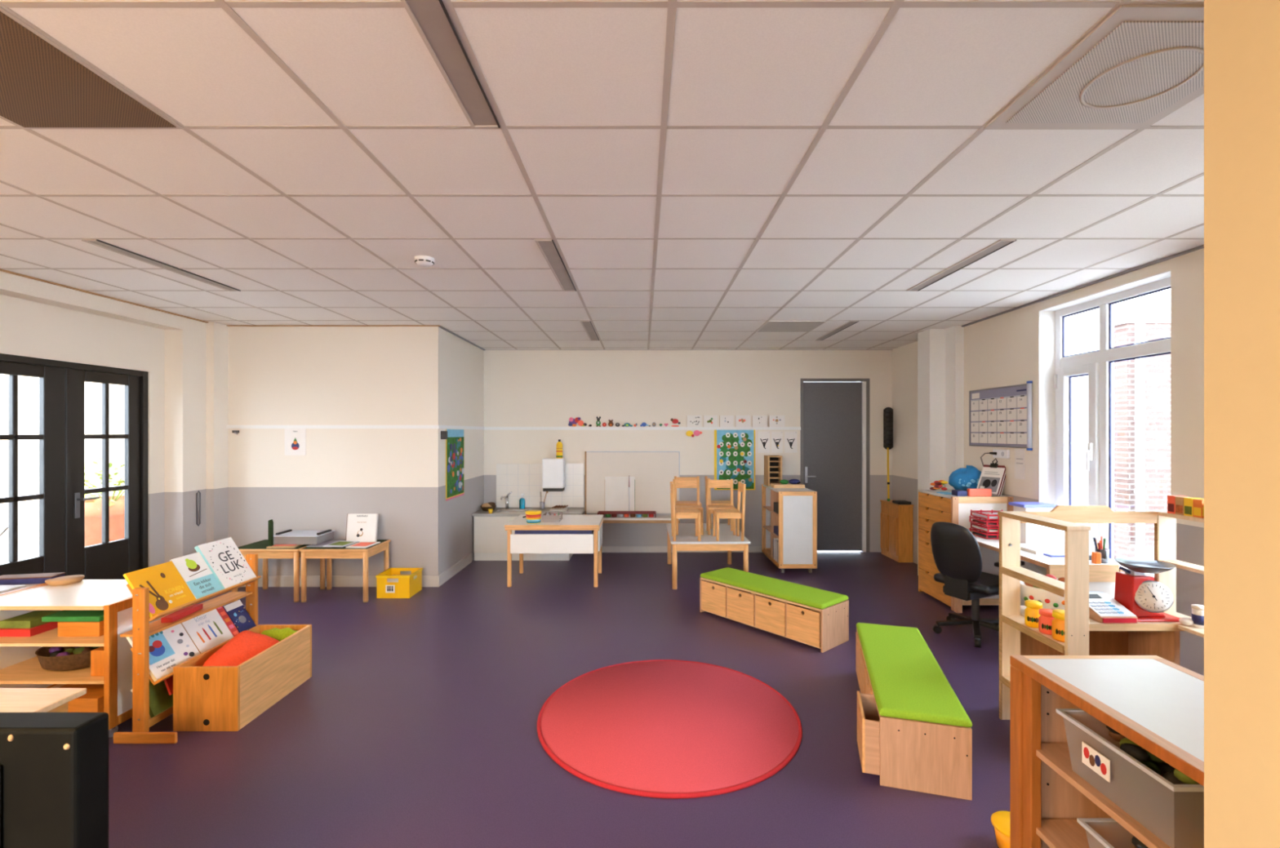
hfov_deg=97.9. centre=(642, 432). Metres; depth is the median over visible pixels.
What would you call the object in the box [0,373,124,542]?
wall
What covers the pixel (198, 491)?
grab rail
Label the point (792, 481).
cloth
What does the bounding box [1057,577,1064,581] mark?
vegetable
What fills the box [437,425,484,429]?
trim
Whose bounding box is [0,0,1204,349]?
ceiling
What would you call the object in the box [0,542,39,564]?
ground
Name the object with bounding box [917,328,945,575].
column
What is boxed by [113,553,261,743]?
rack
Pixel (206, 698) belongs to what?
crate
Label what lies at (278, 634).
cushion
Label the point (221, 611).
picture book
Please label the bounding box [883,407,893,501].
mop
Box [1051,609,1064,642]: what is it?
jar
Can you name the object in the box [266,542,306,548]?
picture book
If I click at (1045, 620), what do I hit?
jar
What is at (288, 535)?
storage box
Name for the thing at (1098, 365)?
window
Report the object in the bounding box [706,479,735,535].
child chair
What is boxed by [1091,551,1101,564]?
box
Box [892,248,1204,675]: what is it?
wall
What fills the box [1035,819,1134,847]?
shelf
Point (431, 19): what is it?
recessed light
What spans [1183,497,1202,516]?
packet
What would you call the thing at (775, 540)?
ring binder
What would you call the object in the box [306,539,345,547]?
picture book
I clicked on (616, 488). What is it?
sheet
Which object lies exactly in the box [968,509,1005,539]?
tray stack
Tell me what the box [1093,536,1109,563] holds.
pen holder
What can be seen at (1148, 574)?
ground
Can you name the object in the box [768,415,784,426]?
picture card
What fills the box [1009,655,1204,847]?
shelf unit
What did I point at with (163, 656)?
picture book
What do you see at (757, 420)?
picture card
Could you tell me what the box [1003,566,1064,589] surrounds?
shelf
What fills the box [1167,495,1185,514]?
packet
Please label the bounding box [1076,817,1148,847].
bin
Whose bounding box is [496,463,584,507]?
tile backsplash
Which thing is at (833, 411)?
door
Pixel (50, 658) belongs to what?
wicker basket
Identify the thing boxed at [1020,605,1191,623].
countertop
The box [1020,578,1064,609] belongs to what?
enamel bowl
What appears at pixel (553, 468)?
dispenser
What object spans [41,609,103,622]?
mat
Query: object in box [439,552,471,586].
baseboard
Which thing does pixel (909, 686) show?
cushion
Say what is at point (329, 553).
table
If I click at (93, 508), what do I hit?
potted plant
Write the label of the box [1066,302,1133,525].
building
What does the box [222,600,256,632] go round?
picture book
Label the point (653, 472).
board
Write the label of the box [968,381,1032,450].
planner
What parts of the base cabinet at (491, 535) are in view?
cabinet door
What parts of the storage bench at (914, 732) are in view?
drawer, drawer, drawer, drawer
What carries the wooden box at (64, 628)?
on the shelf unit at (20, 667)
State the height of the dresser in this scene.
1.050 m
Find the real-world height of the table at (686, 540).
0.500 m
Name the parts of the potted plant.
terracotta pot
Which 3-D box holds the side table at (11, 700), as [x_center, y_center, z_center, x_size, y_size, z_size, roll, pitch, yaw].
[-2.837,1.365,2.042,0.925,0.550,0.685,0,0,0]
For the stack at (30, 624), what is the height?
0.080 m
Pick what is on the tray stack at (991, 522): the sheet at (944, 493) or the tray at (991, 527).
the tray at (991, 527)
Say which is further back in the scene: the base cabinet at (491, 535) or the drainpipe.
the base cabinet at (491, 535)
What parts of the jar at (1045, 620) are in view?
lid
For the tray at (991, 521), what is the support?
on the tray stack at (991, 522)
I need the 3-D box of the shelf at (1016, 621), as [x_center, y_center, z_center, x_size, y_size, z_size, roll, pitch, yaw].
[2.107,1.050,2.950,0.106,0.020,0.468,0,0,0]
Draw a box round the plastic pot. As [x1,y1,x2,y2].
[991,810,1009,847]
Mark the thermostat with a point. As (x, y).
(443, 433)
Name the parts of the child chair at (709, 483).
leg, leg, backrest, seat, leg, leg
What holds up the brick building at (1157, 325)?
on the ground at (1148, 574)
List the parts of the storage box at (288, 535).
box handle, box lid, box handle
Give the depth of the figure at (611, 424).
7.64 m
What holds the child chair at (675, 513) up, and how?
on the table at (686, 540)
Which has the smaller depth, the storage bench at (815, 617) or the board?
the storage bench at (815, 617)
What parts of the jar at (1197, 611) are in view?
lid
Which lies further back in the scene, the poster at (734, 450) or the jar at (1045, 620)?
the poster at (734, 450)
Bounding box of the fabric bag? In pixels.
[948,465,981,490]
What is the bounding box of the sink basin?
[493,509,531,513]
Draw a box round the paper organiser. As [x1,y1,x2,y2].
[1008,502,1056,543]
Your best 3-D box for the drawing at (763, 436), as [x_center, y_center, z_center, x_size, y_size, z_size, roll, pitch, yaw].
[1.672,0.128,7.657,0.164,0.295,0.005,0,0,0]
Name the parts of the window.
handle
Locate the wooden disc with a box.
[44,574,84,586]
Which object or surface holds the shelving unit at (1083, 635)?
on the floor
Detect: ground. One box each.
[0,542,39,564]
[1126,568,1154,577]
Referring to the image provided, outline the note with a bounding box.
[1014,448,1024,479]
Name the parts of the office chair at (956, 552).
star leg, backrest, star leg, seat, star leg, star leg, star leg, armrest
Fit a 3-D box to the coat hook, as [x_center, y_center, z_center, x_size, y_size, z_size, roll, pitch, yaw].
[-4.329,-0.004,5.931,0.062,0.043,0.037,0,0,0]
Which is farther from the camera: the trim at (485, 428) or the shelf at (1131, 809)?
the trim at (485, 428)
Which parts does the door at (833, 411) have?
handle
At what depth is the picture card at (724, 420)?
7.64 m
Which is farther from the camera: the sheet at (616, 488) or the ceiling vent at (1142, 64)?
the sheet at (616, 488)
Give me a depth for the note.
5.06 m
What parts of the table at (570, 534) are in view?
leg, leg, drawer, leg, leg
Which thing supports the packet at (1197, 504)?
on the shelving unit at (1083, 635)
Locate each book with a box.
[0,572,65,585]
[122,560,195,617]
[126,631,182,681]
[149,680,173,718]
[160,604,203,622]
[163,623,199,662]
[164,675,173,695]
[169,551,222,599]
[180,608,233,653]
[194,537,256,589]
[216,606,239,636]
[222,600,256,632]
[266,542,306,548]
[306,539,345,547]
[322,541,358,547]
[345,513,377,542]
[345,541,380,548]
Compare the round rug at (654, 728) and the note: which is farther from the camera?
the note
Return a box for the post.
[267,519,273,546]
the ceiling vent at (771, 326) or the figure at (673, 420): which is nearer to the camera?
the ceiling vent at (771, 326)
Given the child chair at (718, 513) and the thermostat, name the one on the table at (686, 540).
the child chair at (718, 513)
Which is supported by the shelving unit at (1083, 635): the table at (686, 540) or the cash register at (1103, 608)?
the cash register at (1103, 608)
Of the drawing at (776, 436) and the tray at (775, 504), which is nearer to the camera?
the tray at (775, 504)
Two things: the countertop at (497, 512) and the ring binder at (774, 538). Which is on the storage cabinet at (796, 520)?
the ring binder at (774, 538)
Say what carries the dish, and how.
on the shelving unit at (1083, 635)
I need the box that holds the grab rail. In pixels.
[195,490,200,526]
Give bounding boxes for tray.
[550,505,568,511]
[597,511,655,517]
[773,502,778,514]
[773,525,778,536]
[892,500,911,504]
[968,515,999,526]
[968,528,999,539]
[970,509,1005,519]
[970,522,999,533]
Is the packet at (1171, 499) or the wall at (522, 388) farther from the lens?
the wall at (522, 388)
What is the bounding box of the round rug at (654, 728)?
[537,659,802,798]
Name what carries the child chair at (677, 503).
on the table at (686, 540)
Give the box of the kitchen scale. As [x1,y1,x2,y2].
[1114,557,1179,622]
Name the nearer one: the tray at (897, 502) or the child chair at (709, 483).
the child chair at (709, 483)
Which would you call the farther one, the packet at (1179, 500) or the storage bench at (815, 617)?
the storage bench at (815, 617)
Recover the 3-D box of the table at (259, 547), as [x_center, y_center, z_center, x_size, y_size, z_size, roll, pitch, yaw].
[-3.655,1.381,5.630,0.660,0.517,0.500,0,0,0]
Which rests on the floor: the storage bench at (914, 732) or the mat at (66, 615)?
the storage bench at (914, 732)
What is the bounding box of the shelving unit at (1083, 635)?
[997,505,1204,719]
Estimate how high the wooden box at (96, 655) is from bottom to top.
0.140 m
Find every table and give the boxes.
[0,521,18,536]
[0,688,86,712]
[231,539,327,602]
[298,539,390,602]
[504,515,603,586]
[666,523,750,589]
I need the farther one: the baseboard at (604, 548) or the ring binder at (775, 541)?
the baseboard at (604, 548)
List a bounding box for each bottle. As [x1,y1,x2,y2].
[519,493,524,509]
[555,439,562,458]
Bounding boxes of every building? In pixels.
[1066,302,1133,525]
[1114,312,1170,559]
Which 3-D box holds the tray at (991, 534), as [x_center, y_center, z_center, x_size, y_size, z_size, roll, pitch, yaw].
[3.120,0.893,4.945,0.296,0.056,0.265,0,0,0]
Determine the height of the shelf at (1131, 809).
0.022 m
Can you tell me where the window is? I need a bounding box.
[1053,277,1170,559]
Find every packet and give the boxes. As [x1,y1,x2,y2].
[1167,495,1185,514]
[1175,496,1195,515]
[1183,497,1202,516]
[1192,498,1204,518]
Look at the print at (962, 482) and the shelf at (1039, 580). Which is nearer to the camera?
the shelf at (1039, 580)
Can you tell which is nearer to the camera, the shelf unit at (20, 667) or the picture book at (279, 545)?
the shelf unit at (20, 667)
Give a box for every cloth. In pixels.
[779,480,788,484]
[788,479,800,484]
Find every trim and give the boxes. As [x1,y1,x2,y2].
[0,244,1204,350]
[0,353,148,569]
[226,425,437,428]
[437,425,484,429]
[483,426,800,430]
[800,378,869,552]
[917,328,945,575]
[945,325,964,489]
[1038,270,1170,504]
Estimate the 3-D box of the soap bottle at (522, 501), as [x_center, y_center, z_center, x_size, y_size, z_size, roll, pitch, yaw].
[-1.630,0.931,7.560,0.076,0.207,0.076,0,0,0]
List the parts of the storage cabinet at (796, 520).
frame, shelf, shelf, frame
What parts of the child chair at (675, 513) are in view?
leg, leg, seat frame, seat, leg, leg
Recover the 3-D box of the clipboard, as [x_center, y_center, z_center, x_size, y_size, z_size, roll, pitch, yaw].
[3.342,0.423,5.330,0.192,0.358,0.205,0,0,-30]
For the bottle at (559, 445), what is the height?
0.254 m
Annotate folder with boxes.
[0,585,26,593]
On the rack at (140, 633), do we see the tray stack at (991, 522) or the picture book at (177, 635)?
the picture book at (177, 635)
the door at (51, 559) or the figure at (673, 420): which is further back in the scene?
the figure at (673, 420)
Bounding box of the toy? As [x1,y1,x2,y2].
[545,512,559,521]
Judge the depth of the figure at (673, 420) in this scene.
7.64 m
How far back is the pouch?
5.19 m
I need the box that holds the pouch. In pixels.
[951,489,967,496]
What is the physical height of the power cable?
0.355 m
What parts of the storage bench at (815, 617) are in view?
drawer, drawer, drawer, drawer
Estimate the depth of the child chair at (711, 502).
6.65 m
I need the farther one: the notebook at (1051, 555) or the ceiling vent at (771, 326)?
the ceiling vent at (771, 326)
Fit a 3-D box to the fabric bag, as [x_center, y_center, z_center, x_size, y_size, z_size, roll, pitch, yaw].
[3.232,0.456,5.565,0.315,0.268,0.262,0,0,0]
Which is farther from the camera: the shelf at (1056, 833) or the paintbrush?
the paintbrush
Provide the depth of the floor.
3.03 m
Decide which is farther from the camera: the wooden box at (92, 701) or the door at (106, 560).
the door at (106, 560)
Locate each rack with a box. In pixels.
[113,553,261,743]
[764,455,782,486]
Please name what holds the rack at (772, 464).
on the storage cabinet at (796, 520)
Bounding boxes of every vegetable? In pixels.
[1024,582,1033,586]
[1044,573,1057,579]
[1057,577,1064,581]
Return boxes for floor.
[108,551,1009,847]
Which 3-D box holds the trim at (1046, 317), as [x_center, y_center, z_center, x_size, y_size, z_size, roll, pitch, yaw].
[3.501,0.290,4.225,0.138,2.700,1.210,0,0,0]
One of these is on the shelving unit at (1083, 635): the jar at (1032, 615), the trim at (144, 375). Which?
the jar at (1032, 615)
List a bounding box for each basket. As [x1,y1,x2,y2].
[35,646,100,671]
[480,502,496,511]
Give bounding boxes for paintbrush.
[628,475,629,511]
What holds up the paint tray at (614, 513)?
on the board
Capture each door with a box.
[0,360,64,575]
[64,368,140,579]
[803,382,862,551]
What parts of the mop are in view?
mop handle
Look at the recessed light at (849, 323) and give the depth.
6.20 m
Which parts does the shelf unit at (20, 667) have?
frame, shelf, shelf, shelf, frame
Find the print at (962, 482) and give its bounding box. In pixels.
[958,478,979,487]
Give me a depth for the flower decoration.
7.64 m
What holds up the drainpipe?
attached to the brick building at (1157, 325)
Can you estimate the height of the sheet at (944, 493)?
0.008 m
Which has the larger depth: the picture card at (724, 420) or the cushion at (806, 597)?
the picture card at (724, 420)
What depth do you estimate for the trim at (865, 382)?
7.65 m
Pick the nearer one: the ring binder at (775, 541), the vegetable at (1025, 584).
the vegetable at (1025, 584)
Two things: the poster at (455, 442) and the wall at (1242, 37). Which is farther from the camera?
the poster at (455, 442)
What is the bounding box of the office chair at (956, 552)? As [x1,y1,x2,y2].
[930,521,1024,648]
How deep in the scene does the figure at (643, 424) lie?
7.64 m
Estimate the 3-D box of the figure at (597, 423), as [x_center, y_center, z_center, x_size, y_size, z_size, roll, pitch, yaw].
[-0.601,-0.154,7.636,0.068,0.142,0.010,0,0,0]
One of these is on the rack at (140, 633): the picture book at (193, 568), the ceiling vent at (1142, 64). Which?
the picture book at (193, 568)
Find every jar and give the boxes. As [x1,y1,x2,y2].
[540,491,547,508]
[1024,600,1042,628]
[1038,608,1053,635]
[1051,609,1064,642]
[1191,604,1204,629]
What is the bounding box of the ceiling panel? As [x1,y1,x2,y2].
[0,6,183,128]
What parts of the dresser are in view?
drawer, drawer, drawer, drawer, drawer, drawer, frame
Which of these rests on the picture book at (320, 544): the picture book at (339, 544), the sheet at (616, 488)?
the picture book at (339, 544)
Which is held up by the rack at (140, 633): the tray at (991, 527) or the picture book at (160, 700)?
the picture book at (160, 700)
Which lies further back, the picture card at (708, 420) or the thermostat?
the picture card at (708, 420)
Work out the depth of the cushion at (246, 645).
3.33 m
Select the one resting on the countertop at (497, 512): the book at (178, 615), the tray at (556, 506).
the tray at (556, 506)
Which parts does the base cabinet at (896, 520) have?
raised panel, panel door, raised panel, panel door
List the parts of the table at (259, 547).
leg, leg, leg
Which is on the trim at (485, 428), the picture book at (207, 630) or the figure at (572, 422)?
the figure at (572, 422)
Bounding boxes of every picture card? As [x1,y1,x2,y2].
[686,415,701,426]
[702,415,717,426]
[719,415,733,426]
[735,415,750,426]
[751,415,767,426]
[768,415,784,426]
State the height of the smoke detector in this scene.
0.051 m
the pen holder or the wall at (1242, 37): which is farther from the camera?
the pen holder
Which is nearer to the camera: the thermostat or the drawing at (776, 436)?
the thermostat
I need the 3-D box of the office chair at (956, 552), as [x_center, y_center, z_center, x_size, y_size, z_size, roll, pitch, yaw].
[2.693,1.173,4.519,0.654,0.934,0.623,0,0,-24]
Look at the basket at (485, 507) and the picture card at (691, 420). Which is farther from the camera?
the picture card at (691, 420)
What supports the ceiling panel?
in the ceiling
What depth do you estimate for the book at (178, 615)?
3.26 m
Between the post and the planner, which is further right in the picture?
the planner
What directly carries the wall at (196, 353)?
attached to the wall at (28, 328)
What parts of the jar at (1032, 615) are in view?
lid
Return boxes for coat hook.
[231,430,239,434]
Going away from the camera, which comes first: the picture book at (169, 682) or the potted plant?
the picture book at (169, 682)
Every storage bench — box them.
[699,567,848,653]
[855,622,972,800]
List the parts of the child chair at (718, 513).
leg, leg, seat, seat frame, leg, backrest, leg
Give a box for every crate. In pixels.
[173,624,311,731]
[375,568,422,598]
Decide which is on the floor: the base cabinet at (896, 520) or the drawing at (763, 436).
the base cabinet at (896, 520)
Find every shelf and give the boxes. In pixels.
[120,591,252,636]
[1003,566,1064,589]
[1003,614,1064,645]
[1035,742,1204,847]
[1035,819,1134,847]
[1159,560,1204,574]
[1177,625,1204,637]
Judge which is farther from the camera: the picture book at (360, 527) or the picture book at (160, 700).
the picture book at (360, 527)
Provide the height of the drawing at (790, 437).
0.295 m
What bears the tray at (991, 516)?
on the tray stack at (991, 522)
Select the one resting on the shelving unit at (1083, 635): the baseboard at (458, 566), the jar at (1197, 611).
the jar at (1197, 611)
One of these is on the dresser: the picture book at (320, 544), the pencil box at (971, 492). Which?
the pencil box at (971, 492)
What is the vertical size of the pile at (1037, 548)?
0.024 m
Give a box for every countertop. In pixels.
[471,508,584,516]
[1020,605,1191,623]
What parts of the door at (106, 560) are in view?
handle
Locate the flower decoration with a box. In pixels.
[685,430,702,437]
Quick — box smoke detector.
[414,255,434,266]
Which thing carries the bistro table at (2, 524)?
on the ground at (25, 550)
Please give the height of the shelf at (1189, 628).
0.020 m
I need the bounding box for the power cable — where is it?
[980,452,996,466]
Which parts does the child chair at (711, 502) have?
leg, leg, seat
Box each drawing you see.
[284,428,306,455]
[758,431,769,453]
[771,431,782,453]
[784,431,797,453]
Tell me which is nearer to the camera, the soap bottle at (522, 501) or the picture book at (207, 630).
the picture book at (207, 630)
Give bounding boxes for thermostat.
[440,431,447,439]
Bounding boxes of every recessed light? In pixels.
[81,240,240,291]
[400,0,500,128]
[534,240,576,291]
[580,320,599,340]
[814,320,858,340]
[906,240,1016,291]
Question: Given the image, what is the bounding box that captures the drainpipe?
[1133,320,1146,559]
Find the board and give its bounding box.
[585,451,679,523]
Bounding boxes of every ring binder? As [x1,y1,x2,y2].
[773,537,778,559]
[774,539,778,560]
[775,541,777,561]
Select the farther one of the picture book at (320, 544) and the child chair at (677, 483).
the child chair at (677, 483)
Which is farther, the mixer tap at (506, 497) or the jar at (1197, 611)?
the mixer tap at (506, 497)
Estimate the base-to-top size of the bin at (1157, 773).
0.198 m
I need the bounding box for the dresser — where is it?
[918,489,1013,610]
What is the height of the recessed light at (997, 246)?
0.010 m
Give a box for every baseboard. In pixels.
[241,575,439,586]
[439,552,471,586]
[593,546,762,552]
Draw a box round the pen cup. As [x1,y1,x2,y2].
[1094,547,1109,563]
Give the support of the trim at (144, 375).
attached to the wall at (28, 328)
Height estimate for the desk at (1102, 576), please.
0.720 m
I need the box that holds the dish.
[1178,617,1193,625]
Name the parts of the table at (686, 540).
leg, leg, leg, leg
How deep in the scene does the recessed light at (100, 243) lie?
3.75 m
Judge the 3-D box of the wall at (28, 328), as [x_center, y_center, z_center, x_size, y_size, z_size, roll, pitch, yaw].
[-4.790,0.224,1.775,0.220,2.833,8.350,0,0,0]
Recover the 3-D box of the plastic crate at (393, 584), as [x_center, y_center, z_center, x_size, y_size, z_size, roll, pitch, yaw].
[-2.473,1.528,5.685,0.337,0.225,0.322,0,0,0]
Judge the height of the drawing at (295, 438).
0.290 m
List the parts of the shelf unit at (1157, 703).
corner post, post, panel, rail, panel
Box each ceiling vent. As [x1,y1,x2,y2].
[756,320,825,332]
[983,4,1204,129]
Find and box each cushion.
[202,630,279,666]
[261,627,297,641]
[700,567,848,609]
[856,622,972,727]
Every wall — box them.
[0,271,228,563]
[0,294,164,567]
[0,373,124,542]
[228,326,484,575]
[484,350,892,552]
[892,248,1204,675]
[1204,0,1279,847]
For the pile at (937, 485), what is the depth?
5.59 m
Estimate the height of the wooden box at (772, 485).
0.041 m
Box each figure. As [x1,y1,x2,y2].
[568,417,583,426]
[595,416,600,426]
[608,419,613,426]
[622,422,632,426]
[640,422,650,426]
[670,418,680,426]
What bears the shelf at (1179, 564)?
attached to the shelving unit at (1083, 635)
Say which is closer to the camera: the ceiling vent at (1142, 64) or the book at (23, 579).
the ceiling vent at (1142, 64)
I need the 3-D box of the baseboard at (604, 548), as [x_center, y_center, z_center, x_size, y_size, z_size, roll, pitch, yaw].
[0.635,1.600,7.652,3.070,0.080,0.015,0,0,0]
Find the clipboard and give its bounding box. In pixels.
[976,458,1005,496]
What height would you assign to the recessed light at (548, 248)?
0.010 m
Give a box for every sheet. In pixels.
[604,476,635,511]
[936,492,951,494]
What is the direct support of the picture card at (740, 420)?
on the trim at (485, 428)
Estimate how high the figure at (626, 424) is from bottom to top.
0.053 m
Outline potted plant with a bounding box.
[84,457,124,546]
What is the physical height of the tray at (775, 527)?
0.084 m
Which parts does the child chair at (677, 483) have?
leg, leg, backrest, seat, leg, leg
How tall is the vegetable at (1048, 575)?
0.072 m
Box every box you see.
[57,620,103,636]
[58,684,103,712]
[90,646,103,675]
[273,529,335,542]
[770,483,804,488]
[967,488,991,496]
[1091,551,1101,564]
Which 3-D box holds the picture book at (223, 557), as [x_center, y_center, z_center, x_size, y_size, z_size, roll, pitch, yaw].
[-2.719,0.852,3.647,0.195,0.286,0.286,0,0,0]
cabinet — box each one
[0,712,108,847]
[474,516,573,560]
[761,484,817,573]
[880,499,913,562]
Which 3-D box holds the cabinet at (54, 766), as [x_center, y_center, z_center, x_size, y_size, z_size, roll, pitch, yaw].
[-1.925,1.212,1.519,0.850,0.855,0.112,0,0,0]
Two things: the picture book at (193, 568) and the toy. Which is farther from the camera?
the toy
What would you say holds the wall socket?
attached to the wall at (1002, 350)
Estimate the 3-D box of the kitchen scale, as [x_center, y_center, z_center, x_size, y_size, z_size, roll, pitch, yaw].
[2.821,0.880,3.111,0.318,0.317,0.278,0,0,0]
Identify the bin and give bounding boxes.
[1056,708,1204,830]
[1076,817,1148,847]
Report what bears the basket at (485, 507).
on the countertop at (497, 512)
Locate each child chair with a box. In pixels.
[670,481,700,541]
[672,479,703,535]
[674,476,702,506]
[705,476,733,528]
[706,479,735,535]
[712,481,746,541]
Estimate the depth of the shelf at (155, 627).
3.40 m
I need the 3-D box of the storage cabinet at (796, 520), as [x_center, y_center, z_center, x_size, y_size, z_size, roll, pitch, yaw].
[1.800,1.159,6.915,0.440,0.958,0.931,0,0,0]
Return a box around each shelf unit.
[0,579,169,737]
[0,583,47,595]
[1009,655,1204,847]
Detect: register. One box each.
[1088,591,1137,623]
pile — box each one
[929,480,947,490]
[1020,543,1064,554]
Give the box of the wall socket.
[992,448,1009,458]
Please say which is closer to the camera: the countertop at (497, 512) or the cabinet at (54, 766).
the cabinet at (54, 766)
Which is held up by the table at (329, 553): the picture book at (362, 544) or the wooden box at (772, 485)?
the picture book at (362, 544)
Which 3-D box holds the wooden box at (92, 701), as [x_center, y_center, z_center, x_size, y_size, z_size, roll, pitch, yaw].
[-3.125,1.490,3.200,0.350,0.100,0.360,0,0,0]
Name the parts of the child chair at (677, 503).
backrest, seat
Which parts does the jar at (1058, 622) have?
lid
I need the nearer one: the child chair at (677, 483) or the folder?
the folder
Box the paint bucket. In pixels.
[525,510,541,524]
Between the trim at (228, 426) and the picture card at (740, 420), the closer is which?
the trim at (228, 426)
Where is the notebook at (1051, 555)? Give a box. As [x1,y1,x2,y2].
[1043,553,1064,557]
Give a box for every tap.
[500,491,511,509]
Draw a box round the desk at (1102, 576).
[954,533,1126,613]
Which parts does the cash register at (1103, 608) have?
cash drawer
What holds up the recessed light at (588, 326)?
in the ceiling
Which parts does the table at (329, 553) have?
leg, leg, leg, leg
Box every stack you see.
[0,610,61,636]
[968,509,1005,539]
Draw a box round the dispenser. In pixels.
[542,457,564,491]
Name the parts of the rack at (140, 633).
rack post, cross rail, rack post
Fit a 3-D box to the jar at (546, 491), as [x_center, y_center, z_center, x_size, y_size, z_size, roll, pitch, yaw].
[-1.337,0.906,7.570,0.114,0.256,0.068,0,0,0]
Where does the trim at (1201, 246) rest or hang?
attached to the wall at (1002, 350)
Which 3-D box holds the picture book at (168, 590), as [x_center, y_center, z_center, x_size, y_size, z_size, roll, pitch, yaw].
[-2.710,0.875,3.141,0.160,0.238,0.298,0,0,0]
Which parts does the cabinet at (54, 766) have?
case panel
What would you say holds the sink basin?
in the countertop at (497, 512)
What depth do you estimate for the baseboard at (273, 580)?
5.94 m
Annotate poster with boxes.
[445,429,464,501]
[714,430,755,489]
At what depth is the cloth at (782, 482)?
6.92 m
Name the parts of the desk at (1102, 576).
leg, modesty panel, panel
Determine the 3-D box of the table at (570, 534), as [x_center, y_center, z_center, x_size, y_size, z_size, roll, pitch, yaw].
[-0.957,1.306,6.244,0.997,0.668,0.752,0,0,0]

